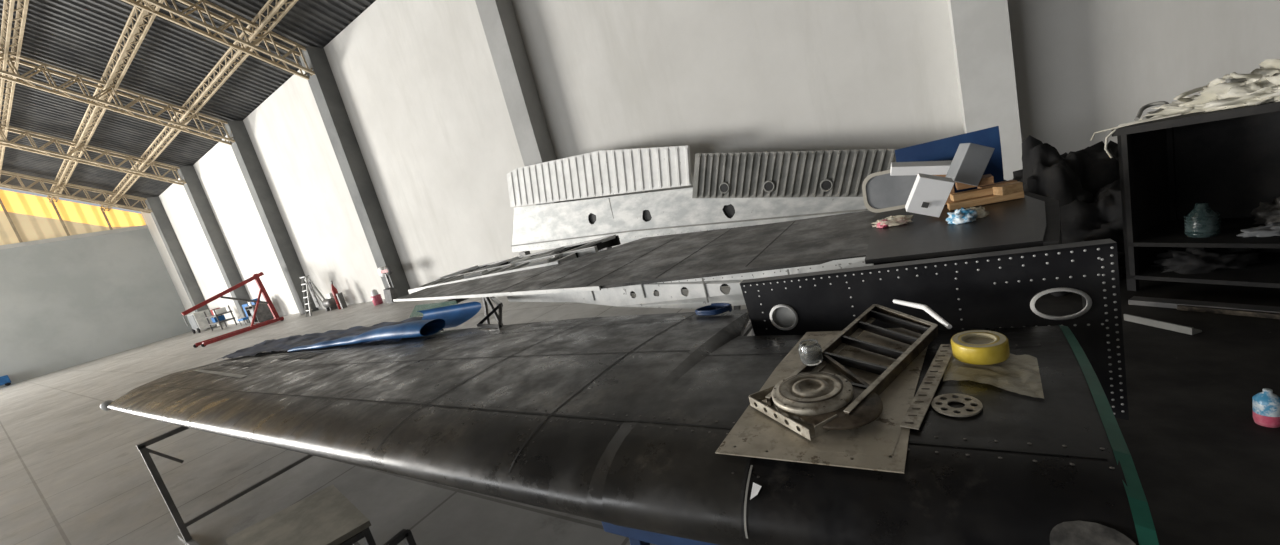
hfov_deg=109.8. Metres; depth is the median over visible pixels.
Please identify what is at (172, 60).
ceiling
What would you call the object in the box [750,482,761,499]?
paper scrap
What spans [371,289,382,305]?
paint bucket
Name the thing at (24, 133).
roof truss
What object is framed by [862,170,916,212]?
window
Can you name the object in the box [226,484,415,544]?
table
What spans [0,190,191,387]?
wall
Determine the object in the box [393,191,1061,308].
aircraft wing
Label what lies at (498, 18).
pillar
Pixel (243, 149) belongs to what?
pillar
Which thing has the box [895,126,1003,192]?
panel
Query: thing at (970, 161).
box
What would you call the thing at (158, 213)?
pillar
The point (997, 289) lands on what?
panel
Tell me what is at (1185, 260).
clutter
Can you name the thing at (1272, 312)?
scrap timber
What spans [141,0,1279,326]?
wall
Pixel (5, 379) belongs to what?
tool cart
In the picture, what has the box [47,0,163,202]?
roof truss
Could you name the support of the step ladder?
on the floor
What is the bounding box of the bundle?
[1236,222,1279,236]
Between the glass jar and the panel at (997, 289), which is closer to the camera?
the glass jar
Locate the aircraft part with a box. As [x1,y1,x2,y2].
[215,302,481,360]
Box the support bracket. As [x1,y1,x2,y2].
[477,297,502,327]
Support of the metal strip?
on the aircraft wing at (623, 421)
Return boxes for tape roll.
[951,330,1009,364]
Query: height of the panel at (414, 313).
0.110 m
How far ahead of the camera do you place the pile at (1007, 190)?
2.38 m
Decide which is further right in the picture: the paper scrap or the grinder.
the paper scrap
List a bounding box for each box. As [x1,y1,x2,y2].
[890,160,954,204]
[946,143,994,189]
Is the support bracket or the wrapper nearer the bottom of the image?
the support bracket
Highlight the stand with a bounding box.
[136,426,312,544]
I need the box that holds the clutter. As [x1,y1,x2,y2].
[1151,197,1279,273]
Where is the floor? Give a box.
[0,286,751,544]
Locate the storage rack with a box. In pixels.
[204,305,236,330]
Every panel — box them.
[409,300,457,317]
[511,187,867,255]
[692,149,895,197]
[740,239,1128,419]
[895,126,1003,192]
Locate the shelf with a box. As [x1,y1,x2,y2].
[1111,101,1279,290]
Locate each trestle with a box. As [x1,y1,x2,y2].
[440,297,754,335]
[601,521,716,544]
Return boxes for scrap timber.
[1128,296,1279,318]
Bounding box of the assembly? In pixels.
[749,304,938,440]
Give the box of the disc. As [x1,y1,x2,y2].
[931,393,982,416]
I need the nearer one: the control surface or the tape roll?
the tape roll
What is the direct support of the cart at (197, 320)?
on the floor
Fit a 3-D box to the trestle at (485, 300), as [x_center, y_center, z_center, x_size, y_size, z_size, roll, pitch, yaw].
[-0.177,0.546,4.230,5.939,0.980,0.903,-7,13,39]
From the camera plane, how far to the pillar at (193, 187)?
26.30 m
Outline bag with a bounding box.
[871,215,912,227]
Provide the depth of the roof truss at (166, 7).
14.39 m
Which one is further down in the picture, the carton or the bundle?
the bundle
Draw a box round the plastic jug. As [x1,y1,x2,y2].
[1184,202,1221,237]
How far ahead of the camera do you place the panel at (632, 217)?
10.49 m
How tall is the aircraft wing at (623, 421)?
0.243 m
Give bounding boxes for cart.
[0,375,10,385]
[187,309,215,333]
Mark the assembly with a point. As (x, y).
(824, 401)
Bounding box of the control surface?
[507,146,691,206]
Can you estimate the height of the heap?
1.306 m
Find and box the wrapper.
[946,206,989,224]
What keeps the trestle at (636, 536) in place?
on the floor
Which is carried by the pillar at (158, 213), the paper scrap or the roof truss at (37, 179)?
the roof truss at (37, 179)
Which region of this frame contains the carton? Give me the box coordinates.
[905,173,954,216]
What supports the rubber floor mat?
on the floor
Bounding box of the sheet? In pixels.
[943,353,1043,397]
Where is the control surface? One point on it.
(605, 172)
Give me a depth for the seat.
26.03 m
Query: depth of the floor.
5.10 m
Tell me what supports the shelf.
on the rubber floor mat
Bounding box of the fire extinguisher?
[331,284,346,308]
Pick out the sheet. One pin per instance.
(1020, 374)
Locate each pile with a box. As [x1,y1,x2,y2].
[947,180,1023,210]
[1090,59,1279,157]
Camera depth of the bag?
2.44 m
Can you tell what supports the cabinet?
on the floor
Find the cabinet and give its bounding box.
[244,298,273,323]
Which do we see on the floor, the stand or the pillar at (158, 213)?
the stand
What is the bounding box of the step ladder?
[300,275,325,315]
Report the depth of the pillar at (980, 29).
6.92 m
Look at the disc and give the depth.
1.02 m
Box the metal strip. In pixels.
[900,344,951,429]
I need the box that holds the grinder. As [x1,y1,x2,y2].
[378,265,397,302]
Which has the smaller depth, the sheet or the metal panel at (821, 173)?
the sheet
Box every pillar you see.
[145,196,215,329]
[177,165,250,323]
[224,121,318,314]
[299,46,409,297]
[475,0,568,249]
[947,0,1022,179]
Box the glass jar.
[798,339,822,365]
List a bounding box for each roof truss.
[0,0,28,175]
[0,49,234,144]
[0,124,185,185]
[0,170,151,212]
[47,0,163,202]
[100,0,297,211]
[121,0,314,79]
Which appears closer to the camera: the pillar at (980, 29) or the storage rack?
the pillar at (980, 29)
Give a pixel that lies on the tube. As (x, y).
(925, 308)
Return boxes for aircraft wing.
[100,303,1158,544]
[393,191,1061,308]
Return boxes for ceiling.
[0,0,375,209]
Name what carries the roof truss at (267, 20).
attached to the roof truss at (166, 7)
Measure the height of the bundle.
0.067 m
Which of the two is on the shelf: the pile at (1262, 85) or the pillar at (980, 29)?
the pile at (1262, 85)
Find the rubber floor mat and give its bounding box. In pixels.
[1035,265,1279,544]
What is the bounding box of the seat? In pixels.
[238,303,249,325]
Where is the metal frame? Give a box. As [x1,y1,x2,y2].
[181,272,283,347]
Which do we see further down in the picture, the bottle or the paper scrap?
the paper scrap
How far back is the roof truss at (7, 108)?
15.66 m
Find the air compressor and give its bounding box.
[322,281,337,310]
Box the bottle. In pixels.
[1252,388,1279,427]
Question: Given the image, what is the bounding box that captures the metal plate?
[715,328,927,473]
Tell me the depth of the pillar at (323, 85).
16.81 m
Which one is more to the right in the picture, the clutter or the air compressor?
the clutter
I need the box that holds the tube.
[893,299,951,328]
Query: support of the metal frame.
on the floor
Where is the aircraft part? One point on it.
(434, 320)
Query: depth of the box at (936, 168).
2.60 m
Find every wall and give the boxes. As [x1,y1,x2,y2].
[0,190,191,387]
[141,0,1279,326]
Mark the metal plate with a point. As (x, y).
(870, 446)
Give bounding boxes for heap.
[1004,135,1125,296]
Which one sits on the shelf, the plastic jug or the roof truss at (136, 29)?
the plastic jug

